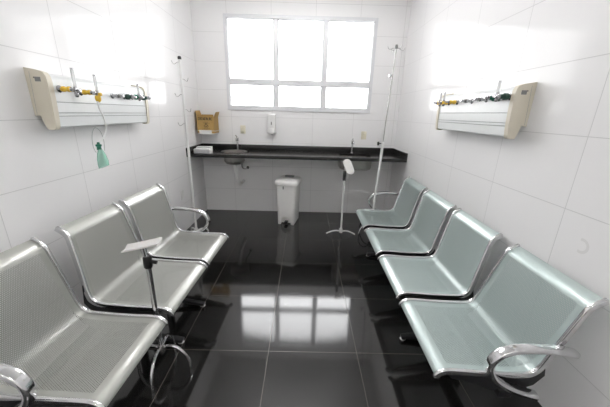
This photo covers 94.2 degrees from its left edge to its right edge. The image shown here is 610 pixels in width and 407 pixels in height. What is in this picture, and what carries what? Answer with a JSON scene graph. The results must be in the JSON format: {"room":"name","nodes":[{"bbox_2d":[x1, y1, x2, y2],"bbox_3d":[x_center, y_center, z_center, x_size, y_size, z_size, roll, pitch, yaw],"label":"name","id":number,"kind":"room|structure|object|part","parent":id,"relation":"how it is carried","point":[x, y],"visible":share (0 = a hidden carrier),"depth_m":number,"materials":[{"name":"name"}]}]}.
{"room":"hospital interior","nodes":[
{"label":"hospital interior","id":0,"kind":"room"},
{"bbox_2d":[0,0,206,385],"bbox_3d":[-1.641,-0.292,0.858,0.150,3.050,7.312,1,18,0],"label":"wall","id":1,"kind":"structure","parent":0,"point":[50,179],"depth_m":2.03,"materials":[{"name":"white tile"}]},
{"bbox_2d":[23,67,151,129],"bbox_3d":[-1.455,-0.759,2.118,0.216,0.351,1.056,1,18,0],"label":"panel","id":2,"kind":"object","parent":1,"relation":"attached to","point":[61,101],"visible":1,"depth_m":1.84,"materials":[{"name":"white plastic"}]},
{"bbox_2d":[56,85,76,92],"bbox_3d":[-1.409,-0.677,1.679,0.106,0.042,0.042,1,18,0],"label":"outlet","id":3,"kind":"object","parent":2,"relation":"attached to","point":[59,88],"depth_m":1.67,"materials":[{"name":"yellow plastic"}]},
{"bbox_2d":[79,89,95,95],"bbox_3d":[-1.409,-0.720,1.838,0.106,0.042,0.042,1,18,0],"label":"outlet","id":4,"kind":"object","parent":2,"relation":"attached to","point":[84,92],"depth_m":1.83,"materials":[{"name":"yellow plastic"}]},
{"bbox_2d":[92,101,108,168],"bbox_3d":[-1.380,-0.456,1.906,0.054,0.439,0.162,1,18,0],"label":"mask","id":5,"kind":"object","parent":2,"relation":"hanging from","point":[102,160],"visible":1,"depth_m":1.91,"materials":[{"name":"green plastic"}]},
{"bbox_2d":[110,93,123,98],"bbox_3d":[-1.415,-0.811,2.140,0.094,0.038,0.038,1,18,0],"label":"outlet","id":6,"kind":"object","parent":2,"relation":"attached to","point":[112,95],"depth_m":2.13,"materials":[{"name":"grey plastic"}]},
{"bbox_2d":[122,94,136,99],"bbox_3d":[-1.409,-0.856,2.278,0.106,0.042,0.042,1,18,0],"label":"outlet","id":7,"kind":"object","parent":2,"relation":"attached to","point":[126,96],"depth_m":2.27,"materials":[{"name":"green plastic"}]},
{"bbox_2d":[131,94,143,99],"bbox_3d":[-1.409,-0.895,2.386,0.106,0.042,0.042,1,18,0],"label":"outlet","id":8,"kind":"object","parent":2,"relation":"attached to","point":[139,97],"depth_m":2.38,"materials":[{"name":"green plastic"}]},
{"bbox_2d":[141,95,151,99],"bbox_3d":[-1.409,-0.931,2.500,0.106,0.042,0.042,1,18,0],"label":"outlet","id":9,"kind":"object","parent":2,"relation":"attached to","point":[145,97],"depth_m":2.49,"materials":[{"name":"green plastic"}]},
{"bbox_2d":[180,190,183,199],"bbox_3d":[-1.586,-0.109,3.670,0.012,0.118,0.078,1,18,0],"label":"power socket","id":10,"kind":"object","parent":1,"relation":"attached to","point":[182,191],"visible":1,"depth_m":3.66,"materials":[{"name":"white plastic"}]},
{"bbox_2d":[35,210,541,406],"bbox_3d":[-0.132,1.246,1.347,3.248,0.100,7.312,1,18,0],"label":"floor","id":11,"kind":"structure","parent":0,"point":[299,314],"depth_m":2.06,"materials":[{"name":"black tile"}]},
{"bbox_2d":[0,183,228,406],"bbox_3d":[-1.098,0.507,1.937,0.660,0.902,1.805,2,18,2],"label":"bench","id":12,"kind":"object","parent":11,"relation":"on","point":[109,318],"visible":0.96,"depth_m":1.54,"materials":[{"name":"grey metal"}]},
{"bbox_3d":[-1.226,0.733,1.092,0.386,0.308,0.048,2,18,2],"label":"armrest","id":13,"kind":"part","parent":12,"relation":"part of","materials":[{"name":"silver metal"}]},
{"bbox_3d":[-1.127,0.585,1.077,0.660,0.531,0.028,2,18,2],"label":"trim","id":14,"kind":"part","parent":12,"relation":"part of","materials":[{"name":"silver metal"}]},
{"bbox_3d":[-1.120,0.514,1.317,0.638,0.516,0.498,2,18,2],"label":"seat","id":15,"kind":"part","parent":12,"relation":"part of","materials":[{"name":"grey metal"}]},
{"bbox_3d":[-1.107,0.433,1.556,0.660,0.531,0.034,2,18,0],"label":"trim","id":16,"kind":"part","parent":12,"relation":"part of","materials":[{"name":"silver metal"}]},
{"bbox_3d":[-1.105,0.408,1.637,0.663,0.531,0.062,4,18,7],"label":"trim","id":17,"kind":"part","parent":12,"relation":"part of","materials":[{"name":"silver metal"}]},
{"bbox_3d":[-1.096,0.332,1.892,0.638,0.516,0.534,2,18,2],"label":"seat","id":18,"kind":"part","parent":12,"relation":"part of","materials":[{"name":"grey metal"}]},
{"bbox_3d":[-1.082,0.246,2.147,0.661,0.531,0.042,1,18,-1],"label":"trim","id":19,"kind":"part","parent":12,"relation":"part of","materials":[{"name":"silver metal"}]},
{"bbox_3d":[-1.080,0.230,2.196,0.660,0.531,0.021,2,18,2],"label":"trim","id":20,"kind":"part","parent":12,"relation":"part of","materials":[{"name":"silver metal"}]},
{"bbox_3d":[-1.073,0.157,2.443,0.638,0.516,0.507,2,18,2],"label":"seat","id":21,"kind":"part","parent":12,"relation":"part of","materials":[{"name":"grey metal"}]},
{"bbox_3d":[-1.141,0.193,2.761,0.443,0.336,0.048,2,18,2],"label":"armrest","id":22,"kind":"part","parent":12,"relation":"part of","materials":[{"name":"silver metal"}]},
{"bbox_3d":[-1.059,0.075,2.684,0.660,0.531,0.028,2,18,2],"label":"trim","id":23,"kind":"part","parent":12,"relation":"part of","materials":[{"name":"silver metal"}]},
{"bbox_2d":[121,237,191,391],"bbox_3d":[-0.871,0.611,1.648,0.243,0.878,0.243,17,23,40],"label":"support stand","id":24,"kind":"object","parent":11,"relation":"on","point":[148,263],"visible":0.9,"depth_m":1.61,"materials":[{"name":"silver metal"}]},
{"bbox_2d":[121,237,162,252],"bbox_3d":[-0.875,0.224,1.524,0.196,0.066,0.069,0,18,-3],"label":"tray","id":25,"kind":"object","parent":24,"relation":"on","point":[142,245],"depth_m":1.53,"materials":[{"name":"white plastic"}]},
{"bbox_3d":[-0.868,0.288,1.545,0.038,0.111,0.026,1,18,0],"label":"rod","id":26,"kind":"part","parent":24,"relation":"part of","materials":[{"name":"silver metal"}]},
{"bbox_3d":[-0.961,0.943,1.751,0.173,0.179,0.018,1,18,-2],"label":"leg","id":27,"kind":"part","parent":24,"relation":"part of","materials":[{"name":"silver metal"}]},
{"bbox_3d":[-0.876,0.969,1.676,0.018,0.179,0.173,1,18,-2],"label":"leg","id":28,"kind":"part","parent":24,"relation":"part of","materials":[{"name":"silver metal"}]},
{"bbox_3d":[-0.882,0.919,1.832,0.018,0.179,0.173,1,18,-2],"label":"leg","id":29,"kind":"part","parent":24,"relation":"part of","materials":[{"name":"silver metal"}]},
{"bbox_3d":[-0.798,0.945,1.758,0.173,0.179,0.018,1,18,-2],"label":"leg","id":30,"kind":"part","parent":24,"relation":"part of","materials":[{"name":"silver metal"}]},
{"bbox_2d":[171,56,208,231],"bbox_3d":[-1.384,-0.593,3.379,0.248,2.102,0.248,1,18,0],"label":"stand","id":31,"kind":"object","parent":11,"relation":"on","point":[178,57],"visible":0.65,"depth_m":3.31,"materials":[{"name":"white metal"}]},
{"bbox_2d":[275,175,301,224],"bbox_3d":[-0.239,-0.063,4.162,0.332,0.681,0.410,5,18,10],"label":"pedal bin","id":32,"kind":"object","parent":11,"relation":"on","point":[288,186],"visible":1,"depth_m":4.01,"materials":[{"name":"white plastic"}]},
{"bbox_3d":[-0.232,-0.335,4.075,0.332,0.082,0.410,5,18,10],"label":"lid","id":33,"kind":"part","parent":32,"relation":"part of","materials":[{"name":"white plastic"}]},
{"bbox_2d":[326,159,354,234],"bbox_3d":[0.491,-0.068,3.675,0.306,1.019,0.261,17,23,39],"label":"support stand","id":34,"kind":"object","parent":11,"relation":"on","point":[348,167],"visible":1,"depth_m":3.55,"materials":[{"name":"white metal"}]},
{"bbox_2d":[343,159,353,174],"bbox_3d":[0.538,-0.453,3.509,0.101,0.182,0.132,-15,24,-42],"label":"tray","id":35,"kind":"object","parent":34,"relation":"on","point":[348,167],"depth_m":3.51,"materials":[{"name":"white plastic"}]},
{"bbox_2d":[358,44,403,236],"bbox_3d":[0.929,-0.687,3.523,0.337,2.304,0.310,5,18,12],"label":"stand","id":36,"kind":"object","parent":11,"relation":"on","point":[396,45],"visible":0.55,"depth_m":3.52,"materials":[{"name":"white metal"}]},
{"bbox_3d":[0.995,-1.238,3.350,0.056,1.096,0.015,1,18,0],"label":"telescopic rod","id":37,"kind":"part","parent":36,"relation":"part of","materials":[{"name":"silver metal"}]},
{"bbox_2d":[355,176,608,400],"bbox_3d":[0.990,0.408,2.568,0.687,0.812,2.625,2,18,0],"label":"bench","id":38,"kind":"object","parent":11,"relation":"on","point":[449,306],"visible":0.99,"depth_m":1.75,"materials":[{"name":"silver metal"}]},
{"bbox_3d":[1.007,-0.111,3.677,0.688,0.496,0.046,1,18,-3],"label":"trim","id":39,"kind":"part","parent":38,"relation":"part of","materials":[{"name":"silver metal"}]},
{"bbox_3d":[1.059,0.009,3.793,0.450,0.345,0.048,2,18,0],"label":"armrest","id":40,"kind":"part","parent":38,"relation":"part of","materials":[{"name":"silver metal"}]},
{"bbox_3d":[1.008,-0.025,3.423,0.666,0.479,0.588,2,18,0],"label":"seat","id":41,"kind":"part","parent":38,"relation":"part of","materials":[{"name":"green metal"}]},
{"bbox_3d":[1.002,0.060,3.141,0.689,0.496,0.052,0,18,-4],"label":"trim","id":42,"kind":"part","parent":38,"relation":"part of","materials":[{"name":"silver metal"}]},
{"bbox_3d":[1.002,0.086,3.059,0.689,0.496,0.059,0,18,-4],"label":"trim","id":43,"kind":"part","parent":38,"relation":"part of","materials":[{"name":"silver metal"}]},
{"bbox_3d":[1.001,0.167,2.819,0.666,0.479,0.586,2,18,0],"label":"seat","id":44,"kind":"part","parent":38,"relation":"part of","materials":[{"name":"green metal"}]},
{"bbox_3d":[0.996,0.252,2.538,0.689,0.496,0.054,0,18,-4],"label":"trim","id":45,"kind":"part","parent":38,"relation":"part of","materials":[{"name":"silver metal"}]},
{"bbox_3d":[0.995,0.276,2.461,0.689,0.496,0.052,0,18,-4],"label":"trim","id":46,"kind":"part","parent":38,"relation":"part of","materials":[{"name":"silver metal"}]},
{"bbox_3d":[0.995,0.360,2.215,0.666,0.479,0.584,2,18,0],"label":"seat","id":47,"kind":"part","parent":38,"relation":"part of","materials":[{"name":"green metal"}]},
{"bbox_3d":[0.990,0.443,1.937,0.690,0.496,0.065,0,18,-5],"label":"trim","id":48,"kind":"part","parent":38,"relation":"part of","materials":[{"name":"silver metal"}]},
{"bbox_3d":[0.988,0.469,1.855,0.688,0.496,0.042,2,18,3],"label":"trim","id":49,"kind":"part","parent":38,"relation":"part of","materials":[{"name":"silver metal"}]},
{"bbox_3d":[0.988,0.559,1.587,0.666,0.479,0.560,2,18,0],"label":"seat","id":50,"kind":"part","parent":38,"relation":"part of","materials":[{"name":"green metal"}]},
{"bbox_3d":[0.982,0.636,1.329,0.687,0.496,0.032,2,18,2],"label":"trim","id":51,"kind":"part","parent":38,"relation":"part of","materials":[{"name":"silver metal"}]},
{"bbox_3d":[1.045,0.798,1.340,0.392,0.310,0.048,2,18,0],"label":"armrest","id":52,"kind":"part","parent":38,"relation":"part of","materials":[{"name":"silver metal"}]},
{"bbox_2d":[190,0,411,212],"bbox_3d":[-0.093,-1.341,4.282,2.948,3.050,0.150,1,18,0],"label":"wall","id":53,"kind":"structure","parent":0,"point":[321,186],"depth_m":4.25,"materials":[{"name":"white tile"}]},
{"bbox_2d":[194,130,219,133],"bbox_3d":[-1.415,-1.052,4.152,0.309,0.058,0.266,1,18,0],"label":"wall bracket","id":54,"kind":"object","parent":53,"relation":"attached to","point":[200,131],"visible":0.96,"depth_m":4.03,"materials":[{"name":"white plastic"}]},
{"bbox_2d":[195,110,218,132],"bbox_3d":[-1.402,-1.186,4.114,0.292,0.310,0.231,1,18,0],"label":"box","id":55,"kind":"object","parent":54,"relation":"on","point":[204,122],"visible":0.99,"depth_m":4.03,"materials":[{"name":"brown cardboard"}]},
{"bbox_2d":[240,125,245,133],"bbox_3d":[-0.934,-1.114,4.269,0.078,0.118,0.012,1,18,0],"label":"power socket","id":56,"kind":"object","parent":53,"relation":"attached to","point":[242,127],"visible":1,"depth_m":4.27,"materials":[{"name":"beige plastic"}]},
{"bbox_2d":[267,114,275,134],"bbox_3d":[-0.494,-1.170,4.206,0.125,0.294,0.098,1,18,0],"label":"soap dispenser","id":57,"kind":"object","parent":53,"relation":"attached to","point":[271,118],"visible":1,"depth_m":4.17,"materials":[{"name":"white plastic"}]},
{"bbox_3d":[-0.496,-1.077,4.211,0.078,0.085,0.050,1,18,0],"label":"push lever","id":58,"kind":"part","parent":57,"relation":"part of","materials":[{"name":"white plastic"}]},
{"bbox_2d":[186,143,407,161],"bbox_3d":[-0.106,-0.736,4.069,2.946,0.118,0.622,1,18,0],"label":"countertop","id":59,"kind":"structure","parent":53,"relation":"attached to","point":[329,153],"depth_m":4.12,"materials":[{"name":"black stone"}]},
{"bbox_2d":[194,148,212,153],"bbox_3d":[-1.388,-0.719,3.869,0.227,0.058,0.105,2,18,1],"label":"pack","id":60,"kind":"object","parent":59,"relation":"on","point":[196,150],"visible":1,"depth_m":3.82},
{"bbox_2d":[196,146,212,148],"bbox_3d":[-1.412,-0.765,3.990,0.200,0.072,0.119,-1,18,-7],"label":"pack","id":61,"kind":"object","parent":60,"relation":"on","point":[197,146],"visible":0.26,"depth_m":3.97},
{"bbox_2d":[221,149,248,184],"bbox_3d":[-1.025,-0.520,4.213,0.368,0.530,0.481,1,18,0],"label":"sink","id":62,"kind":"object","parent":59,"relation":"in","point":[232,161],"visible":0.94,"depth_m":4.13,"materials":[{"name":"silver metal"}]},
{"bbox_3d":[-1.020,-0.668,4.106,0.368,0.181,0.368,1,18,0],"label":"bowl","id":63,"kind":"part","parent":62,"relation":"part of","materials":[{"name":"silver metal"}]},
{"bbox_2d":[235,135,238,149],"bbox_3d":[-1.016,-0.905,4.217,0.049,0.220,0.153,1,18,0],"label":"faucet","id":64,"kind":"object","parent":59,"relation":"on","point":[236,138],"visible":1,"depth_m":4.25,"materials":[{"name":"silver metal"}]},
{"bbox_2d":[350,139,353,152],"bbox_3d":[0.714,-0.863,4.230,0.048,0.220,0.153,1,18,0],"label":"faucet","id":65,"kind":"object","parent":59,"relation":"on","point":[352,141],"visible":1,"depth_m":4.28,"materials":[{"name":"silver metal"}]},
{"bbox_2d":[338,155,371,178],"bbox_3d":[0.703,-0.517,4.177,0.478,0.346,0.541,1,18,0],"label":"rectangular sink","id":66,"kind":"object","parent":59,"relation":"in","point":[357,165],"visible":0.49,"depth_m":3.92,"materials":[{"name":"silver metal"}]},
{"bbox_3d":[0.705,-0.580,4.071,0.478,0.162,0.378,1,18,0],"label":"bowl","id":67,"kind":"part","parent":66,"relation":"part of","materials":[{"name":"silver metal"}]},
{"bbox_2d":[203,143,392,152],"bbox_3d":[-0.105,-0.847,4.349,2.946,0.076,0.019,1,18,0],"label":"backsplash","id":68,"kind":"structure","parent":53,"relation":"attached to","point":[215,146],"depth_m":4.34,"materials":[{"name":"black stone"}]},
{"bbox_2d":[223,13,378,112],"bbox_3d":[-0.072,-1.953,4.031,2.100,1.230,0.096,1,18,0],"label":"window","id":69,"kind":"structure","parent":53,"relation":"in","point":[275,82],"depth_m":4.06,"materials":[{"name":"white paint"}]},
{"bbox_3d":[-0.757,-2.153,3.979,0.629,0.762,0.035,1,18,0],"label":"sash","id":70,"kind":"part","parent":69,"relation":"part of","materials":[{"name":"white glass"}]},
{"bbox_3d":[-0.772,-1.585,4.160,0.629,0.291,0.035,1,18,0],"label":"sash","id":71,"kind":"part","parent":69,"relation":"part of","materials":[{"name":"glass"}]},
{"bbox_3d":[-0.078,-1.568,4.165,0.624,0.291,0.035,1,18,0],"label":"sash","id":72,"kind":"part","parent":69,"relation":"part of","materials":[{"name":"white glass"}]},
{"bbox_3d":[-0.063,-2.136,3.984,0.624,0.762,0.035,1,18,0],"label":"sash","id":73,"kind":"part","parent":69,"relation":"part of","materials":[{"name":"glass"}]},
{"bbox_3d":[0.612,-1.552,4.170,0.621,0.291,0.035,1,18,0],"label":"sash","id":74,"kind":"part","parent":69,"relation":"part of","materials":[{"name":"white glass"}]},
{"bbox_3d":[0.627,-2.120,3.989,0.621,0.762,0.035,1,18,0],"label":"sash","id":75,"kind":"part","parent":69,"relation":"part of","materials":[{"name":"glass"}]},
{"bbox_2d":[361,131,366,139],"bbox_3d":[0.889,-1.031,4.295,0.078,0.118,0.012,1,18,0],"label":"power socket","id":76,"kind":"object","parent":53,"relation":"attached to","point":[363,133],"visible":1,"depth_m":4.29,"materials":[{"name":"beige plastic"}]},
{"bbox_2d":[387,0,609,406],"bbox_3d":[1.456,-0.217,0.882,0.150,3.050,7.312,1,18,0],"label":"wall","id":77,"kind":"structure","parent":0,"point":[546,189],"depth_m":1.71,"materials":[{"name":"white tile"}]},
{"bbox_2d":[433,80,537,138],"bbox_3d":[1.278,-0.730,2.228,0.206,0.351,1.035,1,18,0],"label":"panel","id":78,"kind":"object","parent":77,"relation":"attached to","point":[502,112],"visible":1,"depth_m":1.96,"materials":[{"name":"white plastic"}]},
{"bbox_2d":[445,100,458,104],"bbox_3d":[1.230,-0.849,2.374,0.106,0.042,0.042,1,18,0],"label":"outlet","id":79,"kind":"object","parent":78,"relation":"attached to","point":[456,102],"depth_m":2.36,"materials":[{"name":"yellow plastic"}]},
{"bbox_2d":[460,99,473,103],"bbox_3d":[1.236,-0.782,2.165,0.094,0.038,0.038,1,18,0],"label":"outlet","id":80,"kind":"object","parent":78,"relation":"attached to","point":[471,101],"depth_m":2.16,"materials":[{"name":"grey plastic"}]},
{"bbox_2d":[474,97,487,101],"bbox_3d":[1.236,-0.731,1.992,0.094,0.038,0.038,1,18,0],"label":"outlet","id":81,"kind":"object","parent":78,"relation":"attached to","point":[480,99],"depth_m":1.98,"materials":[{"name":"grey plastic"}]},
{"bbox_2d":[484,95,500,100],"bbox_3d":[1.230,-0.694,1.862,0.106,0.042,0.042,1,18,0],"label":"outlet","id":82,"kind":"object","parent":78,"relation":"attached to","point":[487,97],"depth_m":1.85,"materials":[{"name":"green plastic"}]},
{"bbox_2d":[494,93,511,99],"bbox_3d":[1.230,-0.664,1.762,0.106,0.042,0.042,1,18,0],"label":"outlet","id":83,"kind":"object","parent":78,"relation":"attached to","point":[506,96],"depth_m":1.75,"materials":[{"name":"green plastic"}]}
]}

